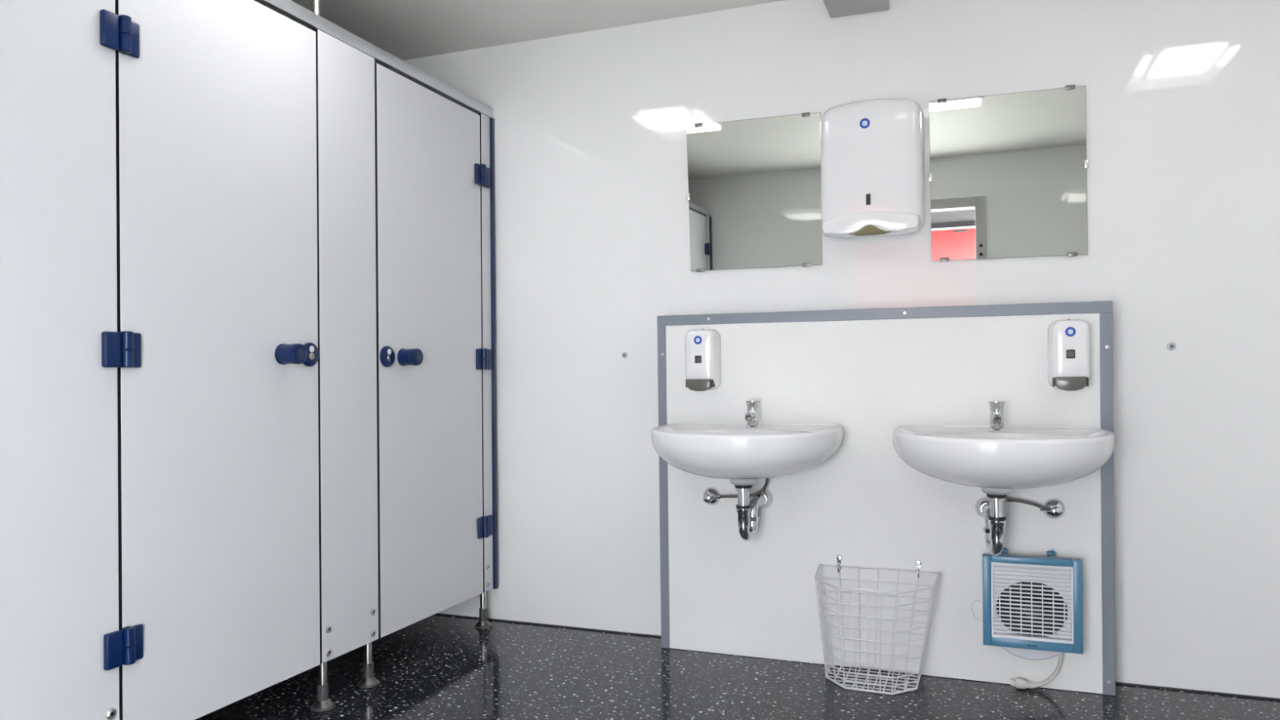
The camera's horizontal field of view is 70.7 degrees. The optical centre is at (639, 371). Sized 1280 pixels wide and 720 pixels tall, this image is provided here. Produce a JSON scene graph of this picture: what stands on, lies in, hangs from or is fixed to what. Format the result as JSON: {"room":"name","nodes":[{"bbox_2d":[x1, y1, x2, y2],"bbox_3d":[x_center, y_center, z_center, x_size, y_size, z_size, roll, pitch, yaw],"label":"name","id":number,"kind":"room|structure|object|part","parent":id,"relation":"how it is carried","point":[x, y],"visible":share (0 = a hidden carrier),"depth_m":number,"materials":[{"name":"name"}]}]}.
{"room":"public restroom","nodes":[
{"label":"public restroom","id":0,"kind":"room"},
{"bbox_2d":[291,0,784,60],"bbox_3d":[-0.259,-1.401,1.851,4.820,0.080,3.752,-1,0,21],"label":"ceiling","id":1,"kind":"structure","parent":0,"point":[406,29],"depth_m":3.44,"materials":[{"name":"paint"}]},
{"bbox_2d":[822,0,888,17],"bbox_3d":[0.615,-1.318,2.774,0.203,0.095,0.920,-1,0,21],"label":"duct","id":2,"kind":"object","parent":1,"relation":"attached to","point":[835,8],"visible":1,"depth_m":3.14,"materials":[{"name":"grey"}]},
{"bbox_2d":[195,614,1279,719],"bbox_3d":[-0.235,1.059,1.851,4.820,0.060,3.732,-1,0,21],"label":"floor","id":3,"kind":"structure","parent":0,"point":[434,667],"depth_m":2.91,"materials":[{"name":"plastic"}]},
{"bbox_2d":[0,0,119,719],"bbox_3d":[-1.396,-0.007,1.731,0.072,2.090,0.869,-1,0,21],"label":"partition panel","id":4,"kind":"object","parent":3,"relation":"on","point":[59,480],"visible":0.98,"depth_m":1.98,"materials":[{"name":"laminate"}]},
{"bbox_2d":[115,0,120,719],"bbox_3d":[-1.242,-0.077,2.127,0.020,1.936,0.009,-1,0,21],"label":"seal","id":5,"kind":"object","parent":4,"relation":"attached to","point":[115,0],"visible":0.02,"depth_m":2.12,"materials":[{"name":"black rubber"}]},
{"bbox_2d":[99,0,319,719],"bbox_3d":[-1.094,-0.074,2.408,0.099,1.932,0.725,-1,0,21],"label":"door","id":6,"kind":"structure","parent":4,"relation":"attached to","point":[214,349],"depth_m":2.38,"materials":[{"name":"laminate"}]},
{"bbox_3d":[-1.005,-0.052,2.601,0.066,0.061,0.061,-1,0,21],"label":"knob","id":7,"kind":"part","parent":6,"relation":"part of","materials":[{"name":"blue plastic"}]},
{"bbox_2d":[253,0,493,118],"bbox_3d":[-1.234,-1.073,2.166,0.040,0.042,3.392,-1,0,21],"label":"rail","id":8,"kind":"object","parent":4,"relation":"on","point":[289,9],"visible":0.8,"depth_m":3.04,"materials":[{"name":"silver metal"}]},
{"bbox_2d":[311,0,319,15],"bbox_3d":[-1.002,-1.223,2.787,0.025,0.258,0.025,-1,0,21],"label":"post","id":9,"kind":"object","parent":8,"relation":"on","point":[315,3],"visible":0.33,"depth_m":2.78,"materials":[{"name":"silver metal"}]},
{"bbox_2d":[311,29,379,711],"bbox_3d":[-0.951,-0.006,2.898,0.072,2.090,0.292,-1,0,21],"label":"pilaster","id":10,"kind":"object","parent":3,"relation":"on","point":[345,74],"visible":1,"depth_m":2.88,"materials":[{"name":"laminate"}]},
{"bbox_2d":[312,30,319,602],"bbox_3d":[-0.998,-0.077,2.764,0.020,1.936,0.009,-1,0,21],"label":"seal","id":11,"kind":"object","parent":10,"relation":"attached to","point":[313,30],"visible":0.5,"depth_m":2.76,"materials":[{"name":"black rubber"}]},
{"bbox_3d":[-0.982,0.904,2.792,0.025,0.130,0.025,-1,0,21],"label":"leg","id":12,"kind":"part","parent":10,"relation":"part of","materials":[{"name":"silver metal"}]},
{"bbox_3d":[-0.904,0.904,2.998,0.025,0.130,0.025,-1,0,21],"label":"leg","id":13,"kind":"part","parent":10,"relation":"part of","materials":[{"name":"silver metal"}]},
{"bbox_2d":[374,104,378,619],"bbox_3d":[-0.896,-0.077,3.030,0.020,1.936,0.012,-1,0,21],"label":"seal","id":14,"kind":"object","parent":10,"relation":"attached to","point":[375,104],"visible":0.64,"depth_m":3.03,"materials":[{"name":"black rubber"}]},
{"bbox_2d":[474,113,493,628],"bbox_3d":[-0.647,-0.006,3.692,0.072,2.090,0.079,-1,0,21],"label":"pilaster","id":15,"kind":"object","parent":3,"relation":"on","point":[483,623],"visible":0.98,"depth_m":3.68,"materials":[{"name":"laminate"}]},
{"bbox_2d":[374,62,493,637],"bbox_3d":[-0.732,-0.073,3.357,0.099,1.932,0.716,-1,0,21],"label":"door","id":16,"kind":"structure","parent":15,"relation":"attached to","point":[433,527],"depth_m":3.29,"materials":[{"name":"laminate"}]},
{"bbox_3d":[-0.799,-0.051,3.140,0.066,0.061,0.061,-1,0,21],"label":"knob","id":17,"kind":"part","parent":16,"relation":"part of","materials":[{"name":"blue plastic"}]},
{"bbox_3d":[-0.641,0.904,3.685,0.025,0.130,0.025,-1,0,21],"label":"leg","id":18,"kind":"part","parent":15,"relation":"part of","materials":[{"name":"silver metal"}]},
{"bbox_2d":[814,564,941,694],"bbox_3d":[0.771,0.847,2.962,0.404,0.351,0.268,-1,1,21],"label":"wire basket","id":19,"kind":"object","parent":3,"relation":"on","point":[931,604],"visible":1,"depth_m":2.96,"materials":[{"name":"white metal"}]},
{"bbox_2d":[404,0,1279,697],"bbox_3d":[0.382,-0.176,3.429,4.770,2.431,0.091,-1,1,21],"label":"wall","id":20,"kind":"structure","parent":0,"point":[1183,96],"depth_m":3.14,"materials":[{"name":"paint"}]},
{"bbox_2d":[489,117,497,589],"bbox_3d":[-0.620,-0.077,3.737,0.044,1.947,0.024,-1,0,21],"label":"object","id":21,"kind":"object","parent":20,"relation":"attached to","point":[492,210],"visible":0.55,"depth_m":3.72,"materials":[{"name":"blue"}]},
{"bbox_2d":[622,351,627,358],"bbox_3d":[-0.061,-0.066,3.549,0.026,0.026,0.007,-1,1,21],"label":"bolt","id":22,"kind":"object","parent":20,"relation":"attached to","point":[624,354],"visible":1,"depth_m":3.55,"materials":[{"name":"grey plastic"}]},
{"bbox_2d":[684,328,721,391],"bbox_3d":[0.223,-0.043,3.252,0.120,0.224,0.098,-1,1,21],"label":"soap dispenser","id":23,"kind":"object","parent":20,"relation":"attached to","point":[702,347],"visible":1,"depth_m":3.21,"materials":[{"name":"white plastic"}]},
{"bbox_3d":[0.207,-0.045,3.211,0.016,0.017,0.001,-1,0,21],"label":"pane","id":24,"kind":"part","parent":23,"relation":"part of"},
{"bbox_3d":[0.216,0.047,3.232,0.088,0.043,0.053,-1,1,21],"label":"push lever","id":25,"kind":"part","parent":23,"relation":"part of","materials":[{"name":"grey plastic"}]},
{"bbox_2d":[702,487,737,505],"bbox_3d":[0.298,0.445,3.248,0.127,0.062,0.065,-1,1,21],"label":"valve","id":26,"kind":"object","parent":20,"relation":"attached to","point":[713,496],"depth_m":3.26,"materials":[{"name":"silver metal"}]},
{"bbox_3d":[0.248,0.455,3.258,0.032,0.032,0.044,-1,1,21],"label":"handle","id":27,"kind":"part","parent":26,"relation":"part of","materials":[{"name":"silver metal"}]},
{"bbox_2d":[651,422,844,479],"bbox_3d":[0.330,0.269,3.014,0.644,0.168,0.475,-1,1,21],"label":"washbasin","id":28,"kind":"object","parent":20,"relation":"attached to","point":[714,450],"visible":1,"depth_m":2.85,"materials":[{"name":"white ceramic"}]},
{"bbox_2d":[729,479,773,541],"bbox_3d":[0.382,0.464,3.120,0.094,0.230,0.251,-1,0,24],"label":"trap","id":29,"kind":"object","parent":28,"relation":"attached to","point":[747,510],"visible":0.94,"depth_m":3.04,"materials":[{"name":"silver metal"}]},
{"bbox_2d":[744,400,761,427],"bbox_3d":[0.388,0.148,3.143,0.058,0.096,0.105,-1,1,21],"label":"tap","id":30,"kind":"object","parent":28,"relation":"on","point":[752,415],"visible":1,"depth_m":3.14,"materials":[{"name":"silver metal"}]},
{"bbox_3d":[0.383,0.153,3.128,0.027,0.033,0.073,-1,1,21],"label":"spout","id":31,"kind":"part","parent":30,"relation":"part of","materials":[{"name":"silver metal"}]},
{"bbox_2d":[686,111,822,271],"bbox_3d":[0.417,-0.662,3.351,0.512,0.562,0.013,-1,1,20],"label":"wall mirror","id":32,"kind":"object","parent":20,"relation":"attached to","point":[753,195],"visible":1,"depth_m":3.35,"materials":[{"name":"grey mirror"}]},
{"bbox_2d":[749,478,768,497],"bbox_3d":[0.430,0.407,3.197,0.068,0.066,0.065,-1,1,21],"label":"pipe","id":33,"kind":"object","parent":20,"relation":"attached to","point":[766,481],"depth_m":3.19,"materials":[{"name":"silver metal"}]},
{"bbox_2d":[835,555,842,573],"bbox_3d":[0.689,0.667,3.126,0.024,0.061,0.021,-1,1,21],"label":"wall hook","id":34,"kind":"object","parent":20,"relation":"attached to","point":[838,557],"visible":1,"depth_m":3.13,"materials":[{"name":"silver metal"}]},
{"bbox_2d":[434,613,1279,700],"bbox_3d":[0.358,1.028,3.405,4.620,0.005,0.010,-1,0,21],"label":"baseboard","id":35,"kind":"structure","parent":20,"relation":"attached to","point":[441,614],"depth_m":3.51,"materials":[{"name":"black"}]},
{"bbox_2d":[820,98,925,237],"bbox_3d":[0.804,-0.705,3.139,0.350,0.471,0.137,-1,1,21],"label":"dispenser","id":36,"kind":"object","parent":20,"relation":"attached to","point":[873,151],"visible":1,"depth_m":3.08,"materials":[{"name":"white plastic"}]},
{"bbox_3d":[0.780,-0.590,3.080,0.014,0.036,0.001,-1,0,21],"label":"pane","id":37,"kind":"part","parent":36,"relation":"part of","materials":[{"name":"grey plastic"}]},
{"bbox_2d":[657,301,1115,695],"bbox_3d":[0.802,0.404,3.157,1.514,1.240,0.136,-1,1,21],"label":"wall panel","id":38,"kind":"object","parent":20,"relation":"attached to","point":[872,373],"depth_m":3.09,"materials":[{"name":"white laminate"}]},
{"bbox_2d":[915,560,922,578],"bbox_3d":[0.936,0.665,3.032,0.024,0.061,0.021,-1,1,21],"label":"wall hook","id":39,"kind":"object","parent":20,"relation":"attached to","point":[918,562],"visible":1,"depth_m":3.03,"materials":[{"name":"silver metal"}]},
{"bbox_2d":[892,424,1115,488],"bbox_3d":[1.086,0.262,2.725,0.644,0.168,0.475,-1,1,21],"label":"washbasin","id":40,"kind":"object","parent":20,"relation":"attached to","point":[1017,457],"visible":0.98,"depth_m":2.56,"materials":[{"name":"white ceramic"}]},
{"bbox_2d":[974,487,1013,555],"bbox_3d":[1.116,0.457,2.841,0.094,0.230,0.253,-1,0,16],"label":"trap","id":41,"kind":"object","parent":40,"relation":"attached to","point":[991,508],"visible":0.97,"depth_m":2.75,"materials":[{"name":"silver metal"}]},
{"bbox_2d":[987,400,1006,431],"bbox_3d":[1.132,0.141,2.858,0.058,0.096,0.105,-1,1,21],"label":"tap","id":42,"kind":"object","parent":40,"relation":"on","point":[997,407],"visible":1,"depth_m":2.86,"materials":[{"name":"silver metal"}]},
{"bbox_3d":[1.126,0.146,2.844,0.027,0.033,0.073,-1,1,21],"label":"spout","id":43,"kind":"part","parent":42,"relation":"part of","materials":[{"name":"silver metal"}]},
{"bbox_2d":[928,84,1088,262],"bbox_3d":[1.234,-0.660,3.039,0.500,0.563,0.013,-1,1,21],"label":"wall mirror","id":44,"kind":"object","parent":20,"relation":"attached to","point":[1007,175],"visible":1,"depth_m":3.03,"materials":[{"name":"grey mirror"}]},
{"bbox_2d":[971,546,1083,688],"bbox_3d":[1.229,0.794,2.877,0.323,0.449,0.103,-1,1,21],"label":"heater","id":45,"kind":"object","parent":20,"relation":"attached to","point":[1033,606],"visible":0.98,"depth_m":2.84,"materials":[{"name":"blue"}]},
{"bbox_3d":[1.111,0.728,2.888,0.026,0.288,0.034,-1,1,21],"label":"frame","id":46,"kind":"part","parent":45,"relation":"part of","materials":[{"name":"blue plastic"}]},
{"bbox_3d":[1.232,0.593,2.840,0.236,0.020,0.034,-1,1,21],"label":"frame","id":47,"kind":"part","parent":45,"relation":"part of","materials":[{"name":"blue plastic"}]},
{"bbox_2d":[991,561,1073,644],"bbox_3d":[1.232,0.722,2.837,0.236,0.238,0.035,-1,0,21],"label":"grille","id":48,"kind":"object","parent":45,"relation":"attached to","point":[1032,602],"depth_m":2.83,"materials":[{"name":"white plastic"}]},
{"bbox_3d":[1.235,0.856,2.842,0.236,0.030,0.034,-1,1,21],"label":"frame","id":49,"kind":"part","parent":45,"relation":"part of","materials":[{"name":"blue plastic"}]},
{"bbox_3d":[1.356,0.726,2.795,0.026,0.288,0.034,-1,1,21],"label":"frame","id":50,"kind":"part","parent":45,"relation":"part of","materials":[{"name":"blue plastic"}]},
{"bbox_2d":[1004,497,1065,519],"bbox_3d":[1.238,0.405,2.890,0.231,0.135,0.064,-1,1,21],"label":"valve","id":51,"kind":"object","parent":20,"relation":"attached to","point":[1053,508],"visible":0.75,"depth_m":2.87,"materials":[{"name":"silver metal"}]},
{"bbox_3d":[1.312,0.439,2.851,0.032,0.032,0.044,-1,1,21],"label":"handle","id":52,"kind":"part","parent":51,"relation":"part of","materials":[{"name":"silver metal"}]},
{"bbox_2d":[1047,319,1090,391],"bbox_3d":[1.345,-0.054,2.824,0.120,0.224,0.098,-1,1,21],"label":"soap dispenser","id":53,"kind":"object","parent":20,"relation":"attached to","point":[1068,340],"visible":1,"depth_m":2.79,"materials":[{"name":"white plastic"}]},
{"bbox_3d":[1.338,0.036,2.804,0.088,0.043,0.053,-1,1,21],"label":"push lever","id":54,"kind":"part","parent":53,"relation":"part of","materials":[{"name":"grey plastic"}]},
{"bbox_3d":[1.329,-0.055,2.782,0.016,0.017,0.001,-1,0,21],"label":"pane","id":55,"kind":"part","parent":53,"relation":"part of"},
{"bbox_2d":[1166,342,1176,350],"bbox_3d":[1.697,-0.082,2.877,0.026,0.026,0.007,-1,1,21],"label":"bolt","id":56,"kind":"object","parent":20,"relation":"attached to","point":[1171,346],"visible":1,"depth_m":2.88,"materials":[{"name":"grey plastic"}]}
]}

